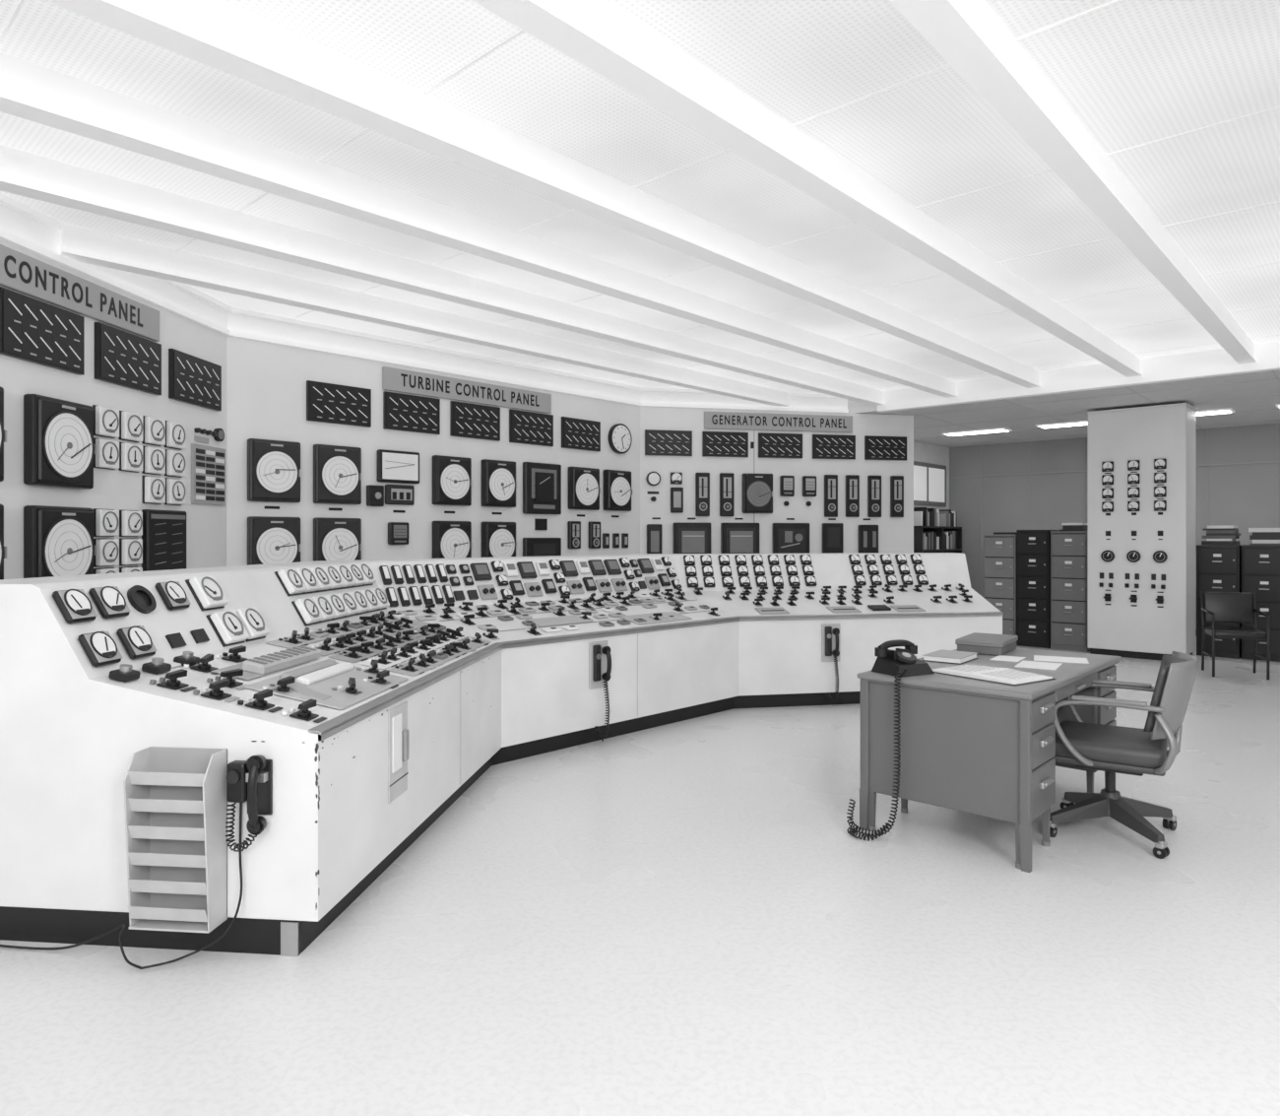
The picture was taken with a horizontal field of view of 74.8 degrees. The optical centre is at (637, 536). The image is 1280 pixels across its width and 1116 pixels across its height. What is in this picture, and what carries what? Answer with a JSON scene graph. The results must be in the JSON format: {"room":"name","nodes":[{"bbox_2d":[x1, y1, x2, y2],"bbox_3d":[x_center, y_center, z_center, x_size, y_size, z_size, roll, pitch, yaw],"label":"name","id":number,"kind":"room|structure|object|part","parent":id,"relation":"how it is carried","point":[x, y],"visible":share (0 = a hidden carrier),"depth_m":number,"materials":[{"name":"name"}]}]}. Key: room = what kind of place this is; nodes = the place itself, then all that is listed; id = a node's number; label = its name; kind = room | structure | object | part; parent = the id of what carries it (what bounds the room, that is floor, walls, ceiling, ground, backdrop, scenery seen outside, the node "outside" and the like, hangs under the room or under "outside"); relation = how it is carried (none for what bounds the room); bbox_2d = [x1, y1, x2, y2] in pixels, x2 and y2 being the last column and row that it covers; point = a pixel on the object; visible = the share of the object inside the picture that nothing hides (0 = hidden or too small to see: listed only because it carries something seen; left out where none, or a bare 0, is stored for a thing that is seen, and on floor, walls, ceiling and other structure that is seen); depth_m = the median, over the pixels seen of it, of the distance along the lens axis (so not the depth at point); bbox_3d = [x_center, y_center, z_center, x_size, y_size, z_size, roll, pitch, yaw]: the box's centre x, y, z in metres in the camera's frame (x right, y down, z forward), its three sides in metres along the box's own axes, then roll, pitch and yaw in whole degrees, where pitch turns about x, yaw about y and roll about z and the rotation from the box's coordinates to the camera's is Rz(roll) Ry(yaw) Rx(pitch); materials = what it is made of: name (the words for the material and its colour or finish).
{"room":"power plant control room","nodes":[
{"label":"power plant control room","id":0,"kind":"room"},
{"bbox_2d":[0,636,1279,1115],"bbox_3d":[2.155,1.480,5.756,11.000,0.100,17.800,0,0,42],"label":"floor","id":1,"kind":"structure","parent":0,"point":[685,917],"depth_m":2.82,"materials":[{"name":"plastic"}]},
{"bbox_2d":[0,238,226,578],"bbox_3d":[-3.454,-0.060,4.226,0.445,2.980,4.722,0,0,4],"label":"panel","id":2,"kind":"object","parent":1,"relation":"on","point":[113,439],"visible":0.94,"depth_m":5.09,"materials":[{"name":"white paint"}]},
{"bbox_2d":[0,244,159,341],"bbox_3d":[-3.280,-1.407,4.613,0.033,0.205,1.980,0,0,4],"label":"sign","id":3,"kind":"object","parent":2,"relation":"attached to","point":[22,273],"visible":1,"depth_m":4.82,"materials":[{"name":"grey metal"}]},
{"bbox_2d":[226,335,639,566],"bbox_3d":[-1.670,-0.060,8.275,0.445,2.980,4.962,0,0,42],"label":"panel","id":4,"kind":"object","parent":1,"relation":"on","point":[324,462],"visible":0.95,"depth_m":7.52,"materials":[{"name":"white paint"}]},
{"bbox_2d":[382,366,551,413],"bbox_3d":[-1.593,-1.407,8.144,0.033,0.205,1.972,0,0,42],"label":"sign","id":5,"kind":"object","parent":4,"relation":"attached to","point":[393,379],"visible":1,"depth_m":8.03,"materials":[{"name":"grey metal"}]},
{"bbox_2d":[607,423,632,453],"bbox_3d":[-0.205,-1.130,9.642,0.057,0.344,0.344,0,0,42],"label":"wall clock","id":6,"kind":"object","parent":4,"relation":"attached to","point":[619,435],"visible":1,"depth_m":9.60,"materials":[{"name":"white plastic"}]},
{"bbox_2d":[0,552,1003,956],"bbox_3d":[0.104,0.799,6.203,2.916,1.262,8.281,0,0,44],"label":"control console","id":7,"kind":"object","parent":1,"relation":"on","point":[377,692],"visible":1,"depth_m":3.77,"materials":[{"name":"white metal"}]},
{"bbox_2d":[0,754,272,968],"bbox_3d":[-1.808,1.080,2.830,1.111,0.688,0.142,0,0,3],"label":"wall telephone","id":8,"kind":"object","parent":7,"relation":"attached to","point":[250,780],"visible":1,"depth_m":2.82,"materials":[{"name":"grey paint"}]},
{"bbox_2d":[123,746,227,933],"bbox_3d":[-1.562,1.022,2.831,0.285,0.585,0.130,0,0,6],"label":"rack","id":9,"kind":"object","parent":7,"relation":"attached to","point":[175,799],"visible":1,"depth_m":2.83,"materials":[{"name":"white metal"}]},
{"bbox_3d":[-0.634,1.000,4.798,0.262,0.600,2.802,0,0,21],"label":"access panel","id":10,"kind":"part","parent":7,"relation":"part of","materials":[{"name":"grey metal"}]},
{"bbox_2d":[589,640,611,741],"bbox_3d":[-0.257,1.064,5.774,0.152,0.687,0.124,0,0,0],"label":"wall telephone","id":11,"kind":"object","parent":7,"relation":"attached to","point":[600,652],"visible":1,"depth_m":5.73,"materials":[{"name":"grey paint"}]},
{"bbox_3d":[0.480,1.044,5.565,1.492,0.772,6.394,0,0,44],"label":"console trim","id":12,"kind":"part","parent":7,"relation":"part of","materials":[{"name":"metal"}]},
{"bbox_2d":[821,623,840,703],"bbox_3d":[1.622,1.066,7.005,0.168,0.672,0.117,0,0,0],"label":"wall telephone","id":13,"kind":"object","parent":7,"relation":"attached to","point":[830,632],"visible":1,"depth_m":7.01,"materials":[{"name":"grey paint"}]},
{"bbox_2d":[640,405,913,554],"bbox_3d":[1.690,-0.060,10.421,3.684,2.980,0.445,0,0,-12],"label":"panel","id":14,"kind":"object","parent":1,"relation":"on","point":[703,490],"visible":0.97,"depth_m":10.26,"materials":[{"name":"white paint"}]},
{"bbox_2d":[704,411,852,432],"bbox_3d":[1.743,-1.407,10.283,1.928,0.205,0.033,0,0,-12],"label":"sign","id":15,"kind":"object","parent":14,"relation":"attached to","point":[712,419],"visible":1,"depth_m":10.26,"materials":[{"name":"grey metal"}]},
{"bbox_2d":[913,507,961,553],"bbox_3d":[4.802,0.481,13.639,0.348,1.898,1.600,0,0,42],"label":"bookshelf","id":16,"kind":"object","parent":1,"relation":"on","point":[935,530],"visible":0.39,"depth_m":13.50,"materials":[{"name":"grey paint"}]},
{"bbox_2d":[857,646,1121,872],"bbox_3d":[1.893,1.048,4.383,0.822,0.764,1.540,0,0,42],"label":"office desk","id":17,"kind":"object","parent":1,"relation":"on","point":[971,745],"visible":0.76,"depth_m":3.83,"materials":[{"name":"grey metal"}]},
{"bbox_2d":[846,639,934,840],"bbox_3d":[1.221,0.970,4.047,0.438,0.920,0.256,0,0,-24],"label":"desk telephone","id":18,"kind":"object","parent":17,"relation":"on","point":[899,662],"visible":1,"depth_m":4.04,"materials":[{"name":"grey paint"}]},
{"bbox_2d":[922,648,977,664],"bbox_3d":[1.694,0.649,4.537,0.200,0.032,0.280,0,0,40],"label":"book","id":19,"kind":"object","parent":17,"relation":"on","point":[941,656],"visible":1,"depth_m":4.47,"materials":[{"name":"white paper"}]},
{"bbox_2d":[955,632,1018,655],"bbox_3d":[2.046,0.626,4.907,0.254,0.078,0.414,0,0,36],"label":"storage box","id":20,"kind":"object","parent":17,"relation":"on","point":[982,643],"visible":0.96,"depth_m":4.78,"materials":[{"name":"grey cardboard"}]},
{"bbox_2d":[931,662,1055,685],"bbox_3d":[1.688,0.654,4.027,0.320,0.021,0.480,0,0,-33],"label":"open logbook","id":21,"kind":"object","parent":17,"relation":"on","point":[1005,675],"visible":0.97,"depth_m":3.96,"materials":[{"name":"white paper"}]},
{"bbox_2d":[989,654,1025,661],"bbox_3d":[2.019,0.664,4.566,0.140,0.003,0.200,0,0,37],"label":"paper sheet","id":22,"kind":"object","parent":17,"relation":"on","point":[999,657],"visible":1,"depth_m":4.56,"materials":[{"name":"white paper"}]},
{"bbox_2d":[1014,660,1062,669],"bbox_3d":[2.072,0.663,4.327,0.190,0.004,0.240,0,0,34],"label":"paper sheet","id":23,"kind":"object","parent":17,"relation":"on","point":[1023,664],"visible":1,"depth_m":4.31,"materials":[{"name":"white paper"}]},
{"bbox_2d":[1033,654,1088,663],"bbox_3d":[2.289,0.663,4.535,0.260,0.004,0.200,0,0,25],"label":"paper sheet","id":24,"kind":"object","parent":17,"relation":"on","point":[1036,657],"visible":1,"depth_m":4.52,"materials":[{"name":"white paper"}]},
{"bbox_2d":[983,534,1016,635],"bbox_3d":[5.034,0.700,11.407,0.410,1.460,0.678,0,0,42],"label":"filing cabinet","id":25,"kind":"object","parent":1,"relation":"on","point":[999,550],"visible":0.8,"depth_m":11.14,"materials":[{"name":"metal"}]},
{"bbox_2d":[993,531,1016,534],"bbox_3d":[4.996,-0.046,11.359,0.233,0.028,0.300,0,0,42],"label":"documents","id":26,"kind":"object","parent":25,"relation":"on","point":[994,533],"visible":0.86,"depth_m":11.24,"materials":[{"name":"grey paper"}]},
{"bbox_2d":[1016,529,1059,647],"bbox_3d":[5.331,0.670,11.095,0.410,1.520,0.678,0,0,42],"label":"filing cabinet","id":27,"kind":"object","parent":1,"relation":"on","point":[1033,546],"visible":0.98,"depth_m":10.85,"materials":[{"name":"metal"}]},
{"bbox_2d":[1050,530,1090,651],"bbox_3d":[5.635,0.680,10.775,0.430,1.500,0.678,0,0,42],"label":"filing cabinet","id":28,"kind":"object","parent":1,"relation":"on","point":[1068,548],"visible":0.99,"depth_m":10.54,"materials":[{"name":"metal"}]},
{"bbox_2d":[1059,522,1087,530],"bbox_3d":[5.606,-0.125,10.732,0.291,0.106,0.300,0,0,42],"label":"documents","id":29,"kind":"object","parent":28,"relation":"on","point":[1065,526],"visible":0.79,"depth_m":10.62,"materials":[{"name":"grey paper"}]},
{"bbox_2d":[1049,650,1198,858],"bbox_3d":[2.322,0.995,4.025,0.616,0.870,0.601,0,0,34],"label":"swivel armchair","id":30,"kind":"object","parent":1,"relation":"on","point":[1110,748],"visible":0.93,"depth_m":3.88,"materials":[{"name":"leather"}]},
{"bbox_2d":[1087,402,1196,660],"bbox_3d":[6.027,-0.045,10.041,1.028,2.950,0.650,0,0,42],"label":"tall cabinet","id":31,"kind":"object","parent":1,"relation":"on","point":[1141,460],"visible":1,"depth_m":9.81,"materials":[{"name":"white metal"}]},
{"bbox_2d":[1196,544,1245,658],"bbox_3d":[7.104,0.765,10.188,0.430,1.330,0.678,0,0,42],"label":"filing cabinet","id":32,"kind":"object","parent":1,"relation":"on","point":[1218,566],"visible":0.72,"depth_m":9.95,"materials":[{"name":"metal"}]},
{"bbox_2d":[1201,524,1240,544],"bbox_3d":[7.066,-0.019,10.141,0.358,0.234,0.300,0,0,42],"label":"documents","id":33,"kind":"object","parent":32,"relation":"on","point":[1220,534],"visible":0.97,"depth_m":10.03,"materials":[{"name":"grey paper"}]},
{"bbox_2d":[1200,590,1270,680],"bbox_3d":[6.180,1.004,8.682,0.492,0.853,0.521,0,0,22],"label":"chair","id":34,"kind":"object","parent":1,"relation":"on","point":[1216,607],"visible":1,"depth_m":8.80,"materials":[{"name":"grey paint"}]},
{"bbox_2d":[1241,544,1279,661],"bbox_3d":[7.436,0.765,9.884,0.430,1.330,0.678,0,0,42],"label":"filing cabinet","id":35,"kind":"object","parent":1,"relation":"on","point":[1260,564],"visible":0.84,"depth_m":9.65,"materials":[{"name":"metal"}]},
{"bbox_2d":[1248,527,1279,545],"bbox_3d":[7.408,-0.003,9.827,0.356,0.202,0.300,0,0,42],"label":"documents","id":36,"kind":"object","parent":35,"relation":"on","point":[1260,536],"visible":1,"depth_m":9.73,"materials":[{"name":"white paper"}]},
{"bbox_2d":[0,0,1279,393],"bbox_3d":[0.466,-1.820,3.913,11.000,0.100,12.800,0,0,42],"label":"ceiling","id":37,"kind":"structure","parent":0,"point":[1133,73],"depth_m":3.84,"materials":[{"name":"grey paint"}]},
{"bbox_2d":[59,222,789,406],"bbox_3d":[-0.735,-1.684,7.517,5.181,0.169,5.637,0,0,0],"label":"ceiling beam","id":38,"kind":"structure","parent":37,"relation":"attached to","point":[76,243],"depth_m":6.06,"materials":[{"name":"white paint"}]},
{"bbox_2d":[0,192,848,412],"bbox_3d":[-2.022,-1.659,5.545,3.514,0.218,13.584,0,0,29],"label":"trim","id":39,"kind":"structure","parent":37,"relation":"attached to","point":[23,225],"depth_m":7.13,"materials":[{"name":"white paint"}]},
{"bbox_3d":[-2.022,-1.659,5.545,3.514,0.218,13.584,0,0,29],"label":"crown","id":40,"kind":"part","parent":39,"relation":"part of","materials":[{"name":"white paint"}]},
{"bbox_2d":[0,144,884,405],"bbox_3d":[-0.220,-1.684,6.746,6.412,0.169,6.980,0,0,0],"label":"ceiling beam","id":41,"kind":"structure","parent":37,"relation":"attached to","point":[22,172],"depth_m":5.01,"materials":[{"name":"white paint"}]},
{"bbox_2d":[0,52,957,397],"bbox_3d":[0.058,-1.684,5.732,7.168,0.169,7.805,0,0,0],"label":"ceiling beam","id":42,"kind":"structure","parent":37,"relation":"attached to","point":[29,91],"depth_m":4.13,"materials":[{"name":"white paint"}]},
{"bbox_2d":[43,0,1040,387],"bbox_3d":[0.339,-1.684,4.707,7.932,0.169,8.640,0,0,0],"label":"ceiling beam","id":43,"kind":"structure","parent":37,"relation":"attached to","point":[219,34],"depth_m":3.51,"materials":[{"name":"white paint"}]},
{"bbox_2d":[470,0,1142,377],"bbox_3d":[0.694,-1.684,3.703,8.608,0.169,9.377,0,0,0],"label":"ceiling beam","id":44,"kind":"structure","parent":37,"relation":"attached to","point":[598,34],"depth_m":3.48,"materials":[{"name":"white paint"}]},
{"bbox_2d":[889,0,1256,364],"bbox_3d":[1.373,-1.684,3.082,8.608,0.169,9.377,0,0,0],"label":"ceiling beam","id":45,"kind":"structure","parent":37,"relation":"attached to","point":[969,34],"depth_m":3.43,"materials":[{"name":"white paint"}]},
{"bbox_2d":[877,340,1279,412],"bbox_3d":[5.851,-1.650,7.606,7.850,0.240,0.120,0,0,42],"label":"crossbeam","id":46,"kind":"object","parent":37,"relation":"attached to","point":[1217,361],"visible":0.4,"depth_m":8.61,"materials":[{"name":"white paint"}]},
{"bbox_2d":[0,0,1279,387],"bbox_3d":[0.771,-1.768,3.505,15.327,0.003,15.488,0,0,0],"label":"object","id":47,"kind":"structure","parent":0,"point":[22,2],"depth_m":4.11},
{"bbox_2d":[913,440,949,509],"bbox_3d":[4.088,-0.062,13.209,0.120,2.985,3.800,0,0,42],"label":"wall","id":48,"kind":"structure","parent":0,"point":[924,452],"depth_m":14.10,"materials":[{"name":"white paint"}]},
{"bbox_2d":[913,460,946,506],"bbox_3d":[4.787,-0.870,13.857,0.034,0.700,1.500,0,0,42],"label":"window","id":49,"kind":"structure","parent":48,"relation":"in","point":[929,480],"depth_m":13.90,"materials":[{"name":"white glass"}]},
{"bbox_2d":[847,369,1279,447],"bbox_3d":[6.486,-1.704,10.482,11.000,0.303,4.980,0,0,42],"label":"ceiling","id":50,"kind":"structure","parent":0,"point":[1253,397],"depth_m":10.21,"materials":[{"name":"white paint"}]},
{"bbox_2d":[941,427,1011,436],"bbox_3d":[4.982,-1.542,12.335,0.900,0.024,0.320,0,0,42],"label":"recessed light","id":51,"kind":"object","parent":50,"relation":"in","point":[1000,429],"visible":1,"depth_m":12.24,"materials":[{"name":"white plastic"}]},
{"bbox_2d":[1035,420,1087,428],"bbox_3d":[5.963,-1.542,11.437,0.900,0.024,0.320,0,0,42],"label":"recessed light","id":52,"kind":"object","parent":50,"relation":"in","point":[1081,422],"visible":0.64,"depth_m":11.46,"materials":[{"name":"white plastic"}]},
{"bbox_2d":[1195,407,1234,415],"bbox_3d":[6.943,-1.542,10.538,0.900,0.024,0.320,0,0,42],"label":"recessed light","id":53,"kind":"object","parent":50,"relation":"in","point":[1220,411],"visible":0.36,"depth_m":10.30,"materials":[{"name":"white plastic"}]},
{"bbox_2d":[949,423,1279,628],"bbox_3d":[8.135,-0.113,12.125,11.412,3.085,0.130,0,0,42],"label":"wall","id":54,"kind":"structure","parent":0,"point":[1042,484],"depth_m":13.34,"materials":[{"name":"grey paint"}]}
]}

